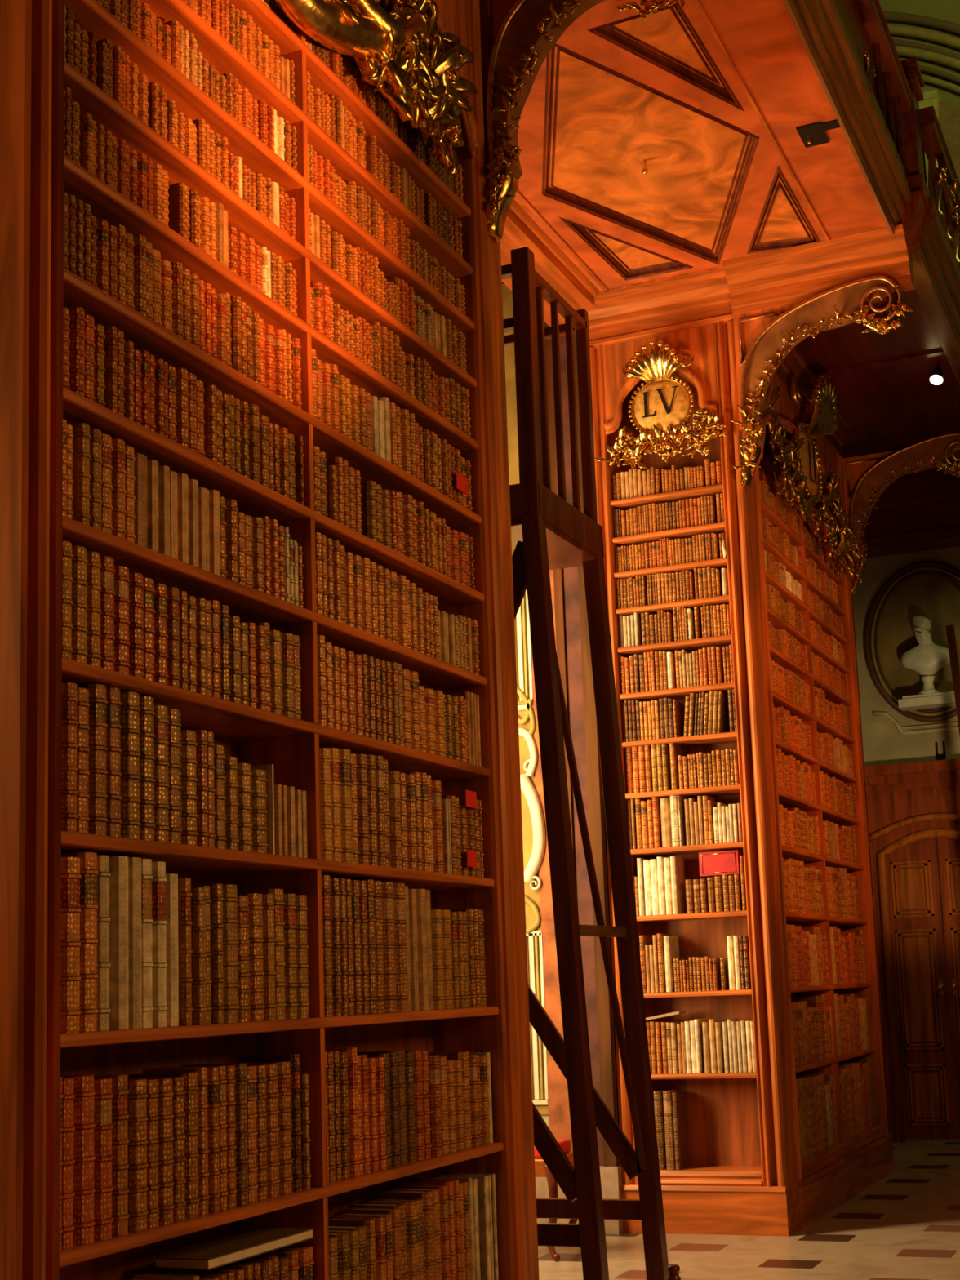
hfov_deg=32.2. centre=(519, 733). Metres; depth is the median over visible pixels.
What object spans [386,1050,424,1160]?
book
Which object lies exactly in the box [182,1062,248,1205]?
book
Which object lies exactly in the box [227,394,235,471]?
book
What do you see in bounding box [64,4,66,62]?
book
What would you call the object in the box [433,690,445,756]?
book
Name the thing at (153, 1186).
book
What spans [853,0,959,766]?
wall
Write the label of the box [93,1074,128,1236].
book
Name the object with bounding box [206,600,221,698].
book
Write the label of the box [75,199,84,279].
book
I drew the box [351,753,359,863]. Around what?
book
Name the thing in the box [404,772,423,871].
book
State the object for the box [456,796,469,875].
book
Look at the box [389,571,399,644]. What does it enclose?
book
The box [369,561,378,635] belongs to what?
book
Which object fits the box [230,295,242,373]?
book
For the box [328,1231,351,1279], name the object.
book
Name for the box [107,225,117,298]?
book
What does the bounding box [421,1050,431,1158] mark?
book
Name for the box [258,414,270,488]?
book
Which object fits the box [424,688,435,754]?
book
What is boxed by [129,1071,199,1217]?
book
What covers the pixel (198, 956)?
book
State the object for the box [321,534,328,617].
book
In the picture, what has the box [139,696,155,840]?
book
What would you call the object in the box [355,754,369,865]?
book
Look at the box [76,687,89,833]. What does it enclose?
book
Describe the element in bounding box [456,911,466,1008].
book
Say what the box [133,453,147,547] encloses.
book
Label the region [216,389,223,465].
book
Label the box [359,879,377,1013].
book
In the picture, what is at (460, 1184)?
book
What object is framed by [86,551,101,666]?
book
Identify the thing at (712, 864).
book
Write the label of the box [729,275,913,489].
bracket
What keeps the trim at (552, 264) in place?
attached to the wall at (550, 1099)
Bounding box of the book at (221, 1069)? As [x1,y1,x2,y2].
[169,1066,227,1210]
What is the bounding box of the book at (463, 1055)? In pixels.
[427,1051,471,1148]
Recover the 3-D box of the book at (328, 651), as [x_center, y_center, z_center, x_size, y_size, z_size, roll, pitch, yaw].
[-0.706,-0.154,5.645,0.168,0.298,0.046,-6,-9,22]
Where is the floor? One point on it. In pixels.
(905, 1225)
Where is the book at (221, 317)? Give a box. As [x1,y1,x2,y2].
[216,293,226,364]
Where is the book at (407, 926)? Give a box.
[404,886,411,1011]
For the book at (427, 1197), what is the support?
on the bookcase at (36, 287)
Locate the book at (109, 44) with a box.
[97,39,113,97]
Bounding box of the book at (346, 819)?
[339,749,353,862]
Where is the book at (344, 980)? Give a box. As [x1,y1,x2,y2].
[338,878,348,1015]
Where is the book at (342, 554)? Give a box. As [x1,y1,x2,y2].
[339,544,346,623]
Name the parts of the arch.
corner frame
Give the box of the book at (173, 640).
[166,586,180,688]
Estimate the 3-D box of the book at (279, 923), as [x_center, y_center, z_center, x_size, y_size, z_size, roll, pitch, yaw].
[-0.828,0.693,5.205,0.204,0.402,0.069,-6,-9,22]
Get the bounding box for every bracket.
[480,0,606,244]
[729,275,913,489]
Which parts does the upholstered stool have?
seat, leg, seat rail, leg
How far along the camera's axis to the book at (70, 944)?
4.22 m
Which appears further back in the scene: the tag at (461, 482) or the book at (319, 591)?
the tag at (461, 482)
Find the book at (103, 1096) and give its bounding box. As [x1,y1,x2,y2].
[93,1078,112,1240]
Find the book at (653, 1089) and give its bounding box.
[652,1087,660,1110]
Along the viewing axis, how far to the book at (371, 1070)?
5.62 m
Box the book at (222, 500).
[219,496,226,577]
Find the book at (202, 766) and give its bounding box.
[193,729,208,847]
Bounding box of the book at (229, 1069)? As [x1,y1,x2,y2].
[179,1065,236,1208]
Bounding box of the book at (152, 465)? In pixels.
[146,459,158,551]
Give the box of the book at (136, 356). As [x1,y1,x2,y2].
[133,349,142,424]
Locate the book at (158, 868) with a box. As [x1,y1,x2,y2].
[151,861,167,1027]
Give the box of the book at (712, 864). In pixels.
[698,849,743,877]
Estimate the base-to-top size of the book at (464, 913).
0.366 m
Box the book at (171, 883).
[165,873,178,1026]
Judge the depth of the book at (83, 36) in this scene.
4.64 m
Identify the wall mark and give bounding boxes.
[935,741,946,758]
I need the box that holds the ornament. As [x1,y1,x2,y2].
[616,0,685,20]
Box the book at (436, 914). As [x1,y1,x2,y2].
[431,909,444,1009]
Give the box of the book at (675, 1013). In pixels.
[645,1010,685,1020]
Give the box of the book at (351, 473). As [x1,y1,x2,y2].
[348,466,356,530]
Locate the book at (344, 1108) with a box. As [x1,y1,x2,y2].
[338,1052,350,1178]
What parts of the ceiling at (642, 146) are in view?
panel moulding, knob, panel moulding, panel moulding, panel moulding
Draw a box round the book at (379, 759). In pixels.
[375,755,386,866]
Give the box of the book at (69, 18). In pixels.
[65,8,74,67]
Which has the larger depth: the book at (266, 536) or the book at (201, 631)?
the book at (266, 536)
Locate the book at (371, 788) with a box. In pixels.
[366,755,378,866]
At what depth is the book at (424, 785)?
6.20 m
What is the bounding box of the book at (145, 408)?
[139,350,151,429]
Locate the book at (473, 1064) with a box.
[468,1054,479,1146]
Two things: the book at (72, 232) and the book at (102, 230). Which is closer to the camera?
the book at (72, 232)
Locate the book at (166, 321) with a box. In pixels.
[160,259,173,332]
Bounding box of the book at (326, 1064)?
[324,1052,329,1183]
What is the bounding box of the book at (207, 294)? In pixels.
[204,282,212,355]
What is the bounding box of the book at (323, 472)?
[320,450,328,516]
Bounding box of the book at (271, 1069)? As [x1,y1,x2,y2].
[246,1062,279,1197]
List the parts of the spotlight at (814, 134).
arm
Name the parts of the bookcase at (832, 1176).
panel, shelf, valance moulding, shelf, shelf, shelf, shelf, cornice, shelf, shelf, shelf, shelf, shelf, shelf, shelf, rail, panel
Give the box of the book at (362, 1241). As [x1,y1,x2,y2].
[328,1224,367,1279]
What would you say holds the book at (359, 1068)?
on the bookcase at (36, 287)
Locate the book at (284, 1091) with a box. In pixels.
[237,1061,293,1194]
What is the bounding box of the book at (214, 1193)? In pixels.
[207,1066,220,1212]
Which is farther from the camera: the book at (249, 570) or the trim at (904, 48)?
the trim at (904, 48)
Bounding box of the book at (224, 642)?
[219,604,230,701]
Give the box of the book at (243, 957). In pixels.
[236,895,250,1022]
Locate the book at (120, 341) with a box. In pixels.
[116,329,124,416]
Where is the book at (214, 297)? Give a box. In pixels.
[210,287,217,359]
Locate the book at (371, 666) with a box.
[367,656,376,738]
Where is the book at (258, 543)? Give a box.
[252,516,264,592]
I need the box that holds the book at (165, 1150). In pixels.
[127,1077,173,1224]
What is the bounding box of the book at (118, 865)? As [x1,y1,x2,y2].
[109,856,128,1030]
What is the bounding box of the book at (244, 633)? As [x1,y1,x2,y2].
[240,622,249,706]
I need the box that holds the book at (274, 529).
[269,519,279,598]
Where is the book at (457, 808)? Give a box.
[454,797,462,875]
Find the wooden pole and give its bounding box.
[945,624,959,735]
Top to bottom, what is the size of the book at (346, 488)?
0.255 m
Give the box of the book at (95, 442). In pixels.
[89,428,102,529]
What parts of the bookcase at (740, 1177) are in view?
panel, cornice, valance moulding, shelf, shelf, shelf, shelf, shelf, shelf, shelf, shelf, shelf, panel, shelf, shelf, shelf, rail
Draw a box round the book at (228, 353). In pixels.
[217,292,231,367]
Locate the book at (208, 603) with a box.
[205,600,213,696]
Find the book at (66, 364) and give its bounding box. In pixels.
[62,307,70,389]
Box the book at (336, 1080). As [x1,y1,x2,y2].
[324,1050,342,1180]
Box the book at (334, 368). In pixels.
[329,364,340,431]
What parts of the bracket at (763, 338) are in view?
corner frame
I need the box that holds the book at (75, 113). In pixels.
[71,100,79,164]
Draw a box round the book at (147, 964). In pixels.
[141,858,153,1027]
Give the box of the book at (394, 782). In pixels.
[388,770,402,868]
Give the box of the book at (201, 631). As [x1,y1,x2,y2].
[195,598,207,694]
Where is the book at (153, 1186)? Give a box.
[146,1079,159,1227]
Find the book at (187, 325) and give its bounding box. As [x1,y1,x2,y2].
[182,268,191,342]
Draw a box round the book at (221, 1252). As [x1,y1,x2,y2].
[155,1226,312,1270]
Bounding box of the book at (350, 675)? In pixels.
[345,651,356,733]
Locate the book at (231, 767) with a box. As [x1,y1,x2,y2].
[224,756,239,850]
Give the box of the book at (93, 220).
[90,215,97,287]
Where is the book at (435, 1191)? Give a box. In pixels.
[384,1187,441,1279]
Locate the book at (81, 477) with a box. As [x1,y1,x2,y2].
[71,422,90,525]
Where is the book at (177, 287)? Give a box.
[170,262,183,337]
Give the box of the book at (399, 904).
[393,882,408,1012]
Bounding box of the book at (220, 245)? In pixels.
[214,202,224,265]
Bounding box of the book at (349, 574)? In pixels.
[345,551,355,626]
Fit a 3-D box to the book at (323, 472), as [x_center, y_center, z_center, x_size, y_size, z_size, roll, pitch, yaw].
[-0.727,-0.846,5.745,0.140,0.246,0.053,-6,-9,22]
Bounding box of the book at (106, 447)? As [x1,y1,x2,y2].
[101,433,112,533]
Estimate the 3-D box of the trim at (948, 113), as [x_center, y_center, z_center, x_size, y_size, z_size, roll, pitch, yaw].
[3.900,-4.710,16.911,3.170,4.290,0.030,-6,-9,22]
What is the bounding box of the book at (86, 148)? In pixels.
[79,113,93,173]
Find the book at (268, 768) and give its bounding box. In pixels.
[250,764,275,854]
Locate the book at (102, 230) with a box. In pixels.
[96,219,109,293]
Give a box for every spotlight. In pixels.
[795,119,840,147]
[929,365,943,385]
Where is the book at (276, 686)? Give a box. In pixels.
[269,630,283,714]
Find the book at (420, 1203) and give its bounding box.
[367,1198,425,1279]
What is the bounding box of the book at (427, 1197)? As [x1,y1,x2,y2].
[377,1189,435,1279]
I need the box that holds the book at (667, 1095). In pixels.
[662,1088,679,1169]
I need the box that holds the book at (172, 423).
[168,365,177,442]
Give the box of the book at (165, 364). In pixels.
[163,361,168,438]
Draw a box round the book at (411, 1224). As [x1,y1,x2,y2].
[361,1200,419,1279]
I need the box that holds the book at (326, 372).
[321,363,332,427]
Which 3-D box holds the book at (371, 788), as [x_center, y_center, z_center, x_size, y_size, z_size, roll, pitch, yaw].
[-0.593,0.277,5.858,0.204,0.391,0.056,-6,-9,22]
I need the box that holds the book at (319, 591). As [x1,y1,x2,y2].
[315,532,323,615]
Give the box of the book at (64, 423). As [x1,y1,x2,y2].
[62,419,67,516]
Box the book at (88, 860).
[61,852,97,1031]
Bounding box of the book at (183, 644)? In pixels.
[178,591,188,689]
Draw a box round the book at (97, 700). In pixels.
[76,683,106,835]
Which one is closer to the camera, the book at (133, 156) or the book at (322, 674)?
the book at (133, 156)
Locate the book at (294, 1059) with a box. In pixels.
[240,1053,302,1191]
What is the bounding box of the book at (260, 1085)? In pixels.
[246,1065,267,1199]
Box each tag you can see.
[455,471,468,495]
[464,790,476,808]
[466,849,477,867]
[721,539,726,557]
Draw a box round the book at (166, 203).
[162,169,168,226]
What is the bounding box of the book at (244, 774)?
[237,763,252,851]
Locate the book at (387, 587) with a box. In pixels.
[382,568,391,640]
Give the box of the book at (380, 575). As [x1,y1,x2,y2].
[376,564,385,638]
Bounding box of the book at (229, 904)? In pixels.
[222,884,239,1022]
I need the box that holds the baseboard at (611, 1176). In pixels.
[535,1165,622,1234]
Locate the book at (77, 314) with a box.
[66,306,85,396]
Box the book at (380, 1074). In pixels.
[367,1057,386,1170]
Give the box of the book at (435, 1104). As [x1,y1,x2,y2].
[428,1054,442,1156]
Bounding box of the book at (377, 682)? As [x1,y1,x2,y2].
[373,658,382,740]
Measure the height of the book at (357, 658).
0.293 m
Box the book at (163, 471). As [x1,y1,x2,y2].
[158,465,169,556]
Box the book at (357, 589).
[352,555,363,630]
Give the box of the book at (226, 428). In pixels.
[222,394,231,468]
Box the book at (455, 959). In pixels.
[450,911,459,1008]
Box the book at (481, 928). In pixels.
[478,909,486,1006]
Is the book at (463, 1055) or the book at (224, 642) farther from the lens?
the book at (463, 1055)
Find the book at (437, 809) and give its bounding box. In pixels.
[431,780,444,873]
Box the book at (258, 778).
[250,768,267,853]
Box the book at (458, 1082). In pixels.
[451,1059,464,1151]
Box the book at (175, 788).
[167,708,182,844]
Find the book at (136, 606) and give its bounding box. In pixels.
[128,572,144,678]
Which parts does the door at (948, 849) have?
panel, handle, panel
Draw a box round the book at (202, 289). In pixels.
[199,280,205,351]
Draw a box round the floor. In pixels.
[537,1139,959,1279]
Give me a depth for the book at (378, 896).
5.78 m
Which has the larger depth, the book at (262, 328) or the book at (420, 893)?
the book at (420, 893)
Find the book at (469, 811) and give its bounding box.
[466,806,476,876]
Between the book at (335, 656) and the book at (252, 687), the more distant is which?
the book at (335, 656)
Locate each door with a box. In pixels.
[885,837,959,1139]
[937,837,959,1139]
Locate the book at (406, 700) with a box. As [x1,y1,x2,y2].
[401,668,412,748]
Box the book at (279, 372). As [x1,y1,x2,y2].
[273,328,284,399]
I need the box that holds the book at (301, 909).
[295,895,309,1017]
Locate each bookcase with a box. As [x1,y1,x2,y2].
[0,0,538,1279]
[573,267,800,1236]
[755,346,893,1228]
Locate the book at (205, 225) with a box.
[199,196,210,255]
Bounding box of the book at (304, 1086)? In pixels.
[300,1073,311,1189]
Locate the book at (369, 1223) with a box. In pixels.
[328,1217,376,1279]
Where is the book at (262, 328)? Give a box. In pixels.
[259,318,266,387]
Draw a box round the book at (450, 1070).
[446,1059,456,1152]
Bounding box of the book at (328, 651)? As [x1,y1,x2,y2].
[324,642,334,728]
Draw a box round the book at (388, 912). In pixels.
[381,881,396,1013]
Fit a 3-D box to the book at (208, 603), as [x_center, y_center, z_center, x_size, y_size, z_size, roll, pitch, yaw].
[-0.992,-0.244,4.974,0.167,0.296,0.036,-6,-9,22]
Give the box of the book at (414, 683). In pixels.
[409,671,421,751]
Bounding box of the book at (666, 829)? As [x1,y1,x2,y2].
[660,797,672,847]
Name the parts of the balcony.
cornice, parapet panel, rail, handrail, cornice, cornice, handrail, rail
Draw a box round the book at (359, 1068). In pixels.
[356,1055,364,1174]
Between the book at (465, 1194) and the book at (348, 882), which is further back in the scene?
the book at (465, 1194)
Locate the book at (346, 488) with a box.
[342,459,351,528]
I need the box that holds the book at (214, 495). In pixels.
[208,489,220,575]
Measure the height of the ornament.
0.201 m
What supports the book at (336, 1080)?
on the bookcase at (36, 287)
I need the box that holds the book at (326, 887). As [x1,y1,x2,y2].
[321,875,333,1016]
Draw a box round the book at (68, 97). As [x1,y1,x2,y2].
[64,86,71,159]
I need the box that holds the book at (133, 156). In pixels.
[129,149,137,205]
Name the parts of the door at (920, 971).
panel, panel, panel, handle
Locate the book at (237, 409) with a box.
[234,398,241,474]
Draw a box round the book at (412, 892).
[408,888,419,1011]
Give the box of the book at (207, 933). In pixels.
[191,885,212,1024]
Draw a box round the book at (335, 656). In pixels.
[332,645,341,729]
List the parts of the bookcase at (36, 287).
panel, shelf, shelf, shelf, shelf, shelf, shelf, shelf, shelf, shelf, shelf, shelf, shelf, valance moulding, panel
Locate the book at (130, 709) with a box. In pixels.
[120,691,140,839]
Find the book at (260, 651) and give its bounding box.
[255,625,266,711]
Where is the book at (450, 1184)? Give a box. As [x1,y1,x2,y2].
[401,1180,456,1279]
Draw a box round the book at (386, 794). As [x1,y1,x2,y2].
[382,759,391,866]
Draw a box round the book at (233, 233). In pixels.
[227,225,238,274]
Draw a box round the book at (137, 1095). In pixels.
[127,1079,147,1231]
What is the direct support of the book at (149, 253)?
on the bookcase at (36, 287)
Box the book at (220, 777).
[213,744,226,848]
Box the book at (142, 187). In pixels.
[137,152,147,212]
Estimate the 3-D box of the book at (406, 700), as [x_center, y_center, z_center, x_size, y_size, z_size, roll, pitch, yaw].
[-0.481,-0.083,6.183,0.170,0.301,0.068,-6,-9,22]
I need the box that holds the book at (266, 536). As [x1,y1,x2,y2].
[257,515,271,595]
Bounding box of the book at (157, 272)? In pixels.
[152,248,161,325]
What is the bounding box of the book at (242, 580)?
[236,511,246,585]
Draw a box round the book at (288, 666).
[281,632,296,718]
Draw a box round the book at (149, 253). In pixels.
[146,241,153,319]
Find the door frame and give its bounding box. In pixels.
[864,758,959,1142]
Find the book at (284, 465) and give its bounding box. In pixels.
[279,427,289,497]
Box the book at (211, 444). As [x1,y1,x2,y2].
[203,384,217,462]
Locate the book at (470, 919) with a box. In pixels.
[446,908,476,1007]
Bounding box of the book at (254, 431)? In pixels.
[248,404,260,483]
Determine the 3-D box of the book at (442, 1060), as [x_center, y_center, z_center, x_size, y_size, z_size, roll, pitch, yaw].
[-0.356,1.380,6.179,0.197,0.351,0.067,-6,-9,22]
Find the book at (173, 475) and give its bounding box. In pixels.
[169,471,177,559]
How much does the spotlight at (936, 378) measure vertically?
0.158 m
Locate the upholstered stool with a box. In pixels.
[533,1138,579,1261]
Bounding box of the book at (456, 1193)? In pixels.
[408,1178,462,1279]
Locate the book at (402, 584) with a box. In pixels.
[396,574,408,647]
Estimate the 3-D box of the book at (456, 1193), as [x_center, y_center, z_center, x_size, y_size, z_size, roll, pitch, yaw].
[-0.306,1.913,6.159,0.204,0.509,0.036,-6,-9,22]
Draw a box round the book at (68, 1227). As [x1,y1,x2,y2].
[62,1077,75,1248]
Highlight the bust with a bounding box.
[897,615,955,711]
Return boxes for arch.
[842,432,959,595]
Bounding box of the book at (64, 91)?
[64,90,65,155]
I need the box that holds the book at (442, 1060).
[439,1056,449,1154]
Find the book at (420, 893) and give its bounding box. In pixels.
[416,888,428,1010]
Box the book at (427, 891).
[425,889,433,1009]
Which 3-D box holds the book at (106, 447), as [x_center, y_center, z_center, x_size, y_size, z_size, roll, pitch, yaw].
[-1.195,-0.672,4.585,0.164,0.290,0.055,-6,-9,22]
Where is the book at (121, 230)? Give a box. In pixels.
[112,224,126,304]
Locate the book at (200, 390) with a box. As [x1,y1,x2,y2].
[196,380,204,456]
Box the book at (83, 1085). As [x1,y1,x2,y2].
[60,1075,94,1244]
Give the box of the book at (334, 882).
[329,878,342,1016]
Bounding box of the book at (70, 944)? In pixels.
[60,857,80,1033]
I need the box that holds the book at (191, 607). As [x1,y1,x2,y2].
[186,595,197,692]
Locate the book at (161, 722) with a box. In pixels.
[153,705,168,842]
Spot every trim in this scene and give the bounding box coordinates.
[500,199,599,326]
[515,0,829,292]
[722,224,915,315]
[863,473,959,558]
[869,813,959,1142]
[873,711,958,735]
[882,11,959,93]
[918,89,938,186]
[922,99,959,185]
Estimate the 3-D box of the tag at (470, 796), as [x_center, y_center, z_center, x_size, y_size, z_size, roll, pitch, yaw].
[-0.191,0.257,6.548,0.004,0.065,0.100,-6,-9,22]
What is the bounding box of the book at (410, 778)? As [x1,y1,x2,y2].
[405,773,417,870]
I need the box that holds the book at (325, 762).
[319,747,333,861]
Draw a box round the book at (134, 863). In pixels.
[128,857,142,1028]
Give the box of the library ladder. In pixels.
[501,246,668,1279]
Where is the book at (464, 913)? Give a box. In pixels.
[462,911,470,1007]
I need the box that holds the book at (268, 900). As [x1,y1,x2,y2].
[262,893,276,1020]
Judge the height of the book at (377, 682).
0.303 m
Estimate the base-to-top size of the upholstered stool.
0.660 m
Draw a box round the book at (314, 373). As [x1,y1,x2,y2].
[311,348,318,418]
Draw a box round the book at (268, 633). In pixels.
[254,622,271,711]
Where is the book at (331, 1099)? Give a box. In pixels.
[326,1052,335,1182]
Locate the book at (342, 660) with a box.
[338,648,347,731]
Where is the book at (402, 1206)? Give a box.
[348,1202,408,1279]
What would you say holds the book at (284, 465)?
on the bookcase at (36, 287)
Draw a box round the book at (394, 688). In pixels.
[390,662,399,745]
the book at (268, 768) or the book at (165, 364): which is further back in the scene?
the book at (268, 768)
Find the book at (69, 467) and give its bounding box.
[66,424,73,519]
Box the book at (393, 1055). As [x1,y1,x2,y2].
[356,1051,400,1166]
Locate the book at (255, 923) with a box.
[236,893,264,1021]
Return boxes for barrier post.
[666,1264,680,1279]
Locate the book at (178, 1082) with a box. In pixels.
[127,1076,186,1221]
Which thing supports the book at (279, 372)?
on the bookcase at (36, 287)
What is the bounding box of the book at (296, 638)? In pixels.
[293,635,302,719]
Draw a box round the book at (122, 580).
[114,565,129,675]
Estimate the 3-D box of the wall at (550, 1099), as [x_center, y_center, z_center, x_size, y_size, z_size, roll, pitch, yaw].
[-0.093,-0.163,11.574,1.410,7.000,0.205,-6,-9,22]
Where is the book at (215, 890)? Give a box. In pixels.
[191,884,224,1023]
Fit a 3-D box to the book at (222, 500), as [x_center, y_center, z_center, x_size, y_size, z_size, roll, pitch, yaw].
[-0.966,-0.589,5.109,0.151,0.266,0.040,-6,-9,22]
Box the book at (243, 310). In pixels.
[240,302,248,377]
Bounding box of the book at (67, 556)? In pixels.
[62,540,72,659]
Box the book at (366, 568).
[360,557,372,633]
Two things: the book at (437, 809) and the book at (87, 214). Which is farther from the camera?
the book at (437, 809)
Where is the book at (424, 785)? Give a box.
[420,773,430,871]
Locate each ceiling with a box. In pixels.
[513,0,886,291]
[783,289,959,481]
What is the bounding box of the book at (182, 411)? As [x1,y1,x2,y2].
[175,367,189,448]
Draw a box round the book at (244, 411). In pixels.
[240,400,249,478]
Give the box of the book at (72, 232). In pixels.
[67,194,76,274]
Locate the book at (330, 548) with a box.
[326,537,334,619]
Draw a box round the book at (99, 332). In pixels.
[93,324,105,406]
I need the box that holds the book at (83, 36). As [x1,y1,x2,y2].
[80,29,88,78]
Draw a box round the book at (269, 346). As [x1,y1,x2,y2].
[264,324,275,393]
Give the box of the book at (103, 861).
[96,855,110,1031]
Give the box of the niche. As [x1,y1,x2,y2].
[864,560,959,722]
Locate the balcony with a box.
[782,0,959,385]
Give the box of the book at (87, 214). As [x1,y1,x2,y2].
[83,203,91,283]
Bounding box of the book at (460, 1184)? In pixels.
[458,1182,466,1279]
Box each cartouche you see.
[274,0,477,174]
[595,338,727,470]
[766,373,855,580]
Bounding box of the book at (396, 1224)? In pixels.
[343,1207,401,1279]
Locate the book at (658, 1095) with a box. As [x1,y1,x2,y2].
[653,1088,669,1169]
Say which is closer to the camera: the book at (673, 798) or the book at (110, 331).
the book at (110, 331)
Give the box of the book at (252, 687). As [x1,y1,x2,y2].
[247,622,257,707]
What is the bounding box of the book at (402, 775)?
[400,773,408,869]
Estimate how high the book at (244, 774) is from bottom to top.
0.272 m
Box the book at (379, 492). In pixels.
[375,484,383,544]
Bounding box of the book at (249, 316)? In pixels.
[246,306,253,379]
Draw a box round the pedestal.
[897,691,955,711]
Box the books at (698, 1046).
[73,0,876,1279]
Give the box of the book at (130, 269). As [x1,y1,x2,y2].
[125,232,134,309]
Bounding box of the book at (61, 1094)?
[59,1076,63,1250]
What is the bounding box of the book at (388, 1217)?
[335,1212,393,1279]
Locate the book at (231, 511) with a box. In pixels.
[225,499,238,582]
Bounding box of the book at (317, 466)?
[313,445,321,513]
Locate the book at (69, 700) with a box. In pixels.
[61,682,77,832]
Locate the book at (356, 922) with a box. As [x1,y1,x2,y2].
[351,880,362,1014]
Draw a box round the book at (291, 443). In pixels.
[288,433,296,501]
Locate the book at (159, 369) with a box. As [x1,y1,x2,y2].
[154,358,164,435]
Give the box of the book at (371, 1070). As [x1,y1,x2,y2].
[367,1057,378,1172]
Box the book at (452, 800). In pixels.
[441,795,457,874]
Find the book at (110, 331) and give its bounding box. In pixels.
[103,325,117,413]
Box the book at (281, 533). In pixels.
[278,525,285,600]
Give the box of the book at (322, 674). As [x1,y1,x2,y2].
[316,635,327,726]
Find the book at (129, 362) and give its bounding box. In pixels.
[124,341,134,421]
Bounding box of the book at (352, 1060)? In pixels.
[324,1047,359,1177]
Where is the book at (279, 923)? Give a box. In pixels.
[236,888,285,1019]
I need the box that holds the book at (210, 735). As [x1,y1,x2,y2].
[206,731,215,847]
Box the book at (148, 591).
[142,577,155,681]
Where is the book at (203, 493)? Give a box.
[198,487,209,571]
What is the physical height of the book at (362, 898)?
0.451 m
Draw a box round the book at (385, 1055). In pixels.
[356,1053,391,1168]
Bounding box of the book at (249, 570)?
[244,515,253,588]
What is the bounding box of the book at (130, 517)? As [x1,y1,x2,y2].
[124,445,135,542]
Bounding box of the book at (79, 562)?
[71,546,87,663]
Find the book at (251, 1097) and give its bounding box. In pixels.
[246,1066,257,1203]
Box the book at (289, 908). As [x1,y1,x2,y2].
[283,893,297,1018]
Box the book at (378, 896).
[373,880,385,1013]
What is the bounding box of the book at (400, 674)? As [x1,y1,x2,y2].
[397,663,404,746]
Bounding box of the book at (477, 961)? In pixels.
[472,909,481,1007]
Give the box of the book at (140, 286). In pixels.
[133,235,147,316]
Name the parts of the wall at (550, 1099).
painted panel, painted moulding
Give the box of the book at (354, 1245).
[328,1228,359,1279]
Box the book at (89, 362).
[84,314,94,401]
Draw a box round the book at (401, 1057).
[364,1051,408,1164]
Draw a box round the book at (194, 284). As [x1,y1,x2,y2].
[190,272,199,347]
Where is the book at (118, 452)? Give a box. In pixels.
[111,438,125,539]
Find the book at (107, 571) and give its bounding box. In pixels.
[99,555,115,671]
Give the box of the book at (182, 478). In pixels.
[177,473,188,563]
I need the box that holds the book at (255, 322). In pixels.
[251,311,261,384]
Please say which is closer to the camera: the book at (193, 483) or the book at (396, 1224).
the book at (193, 483)
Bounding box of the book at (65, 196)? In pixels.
[63,191,68,270]
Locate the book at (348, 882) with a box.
[345,879,354,1015]
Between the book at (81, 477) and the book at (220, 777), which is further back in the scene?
the book at (220, 777)
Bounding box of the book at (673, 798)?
[670,795,679,846]
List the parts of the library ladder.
rail, rail, railing post, rail, rail, leg, railing post, leg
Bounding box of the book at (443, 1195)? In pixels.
[395,1184,450,1279]
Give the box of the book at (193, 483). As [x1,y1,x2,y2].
[187,479,198,567]
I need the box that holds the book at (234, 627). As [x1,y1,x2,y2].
[228,615,241,703]
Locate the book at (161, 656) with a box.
[154,583,168,684]
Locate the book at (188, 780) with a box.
[180,729,197,845]
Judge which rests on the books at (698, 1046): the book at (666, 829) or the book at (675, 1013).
the book at (675, 1013)
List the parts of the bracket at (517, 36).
corner frame, arc moulding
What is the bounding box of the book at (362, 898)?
[359,880,369,1013]
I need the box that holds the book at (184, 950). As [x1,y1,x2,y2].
[177,878,192,1026]
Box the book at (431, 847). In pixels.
[426,774,434,871]
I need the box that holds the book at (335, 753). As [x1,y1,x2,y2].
[325,747,342,862]
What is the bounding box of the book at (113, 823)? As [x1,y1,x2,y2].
[106,685,121,837]
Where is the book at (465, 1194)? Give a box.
[458,1181,471,1279]
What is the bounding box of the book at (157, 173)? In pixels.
[152,163,163,222]
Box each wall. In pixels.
[502,281,621,1166]
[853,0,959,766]
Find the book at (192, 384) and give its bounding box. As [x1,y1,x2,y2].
[187,373,197,452]
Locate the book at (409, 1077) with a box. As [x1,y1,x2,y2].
[404,1052,416,1162]
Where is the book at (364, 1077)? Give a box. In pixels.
[356,1054,370,1173]
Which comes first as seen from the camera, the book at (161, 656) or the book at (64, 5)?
the book at (64, 5)
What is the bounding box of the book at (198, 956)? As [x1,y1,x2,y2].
[191,887,206,1025]
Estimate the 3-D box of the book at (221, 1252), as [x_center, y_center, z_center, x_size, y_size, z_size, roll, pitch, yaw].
[-0.835,1.524,4.930,0.175,0.030,0.580,-6,-9,22]
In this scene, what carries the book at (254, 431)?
on the bookcase at (36, 287)
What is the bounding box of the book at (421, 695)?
[418,685,426,751]
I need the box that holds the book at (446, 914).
[441,910,453,1008]
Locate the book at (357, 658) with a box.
[354,653,364,735]
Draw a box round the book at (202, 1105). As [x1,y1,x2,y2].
[142,1066,208,1214]
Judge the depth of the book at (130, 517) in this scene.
4.65 m
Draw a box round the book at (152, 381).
[149,354,155,431]

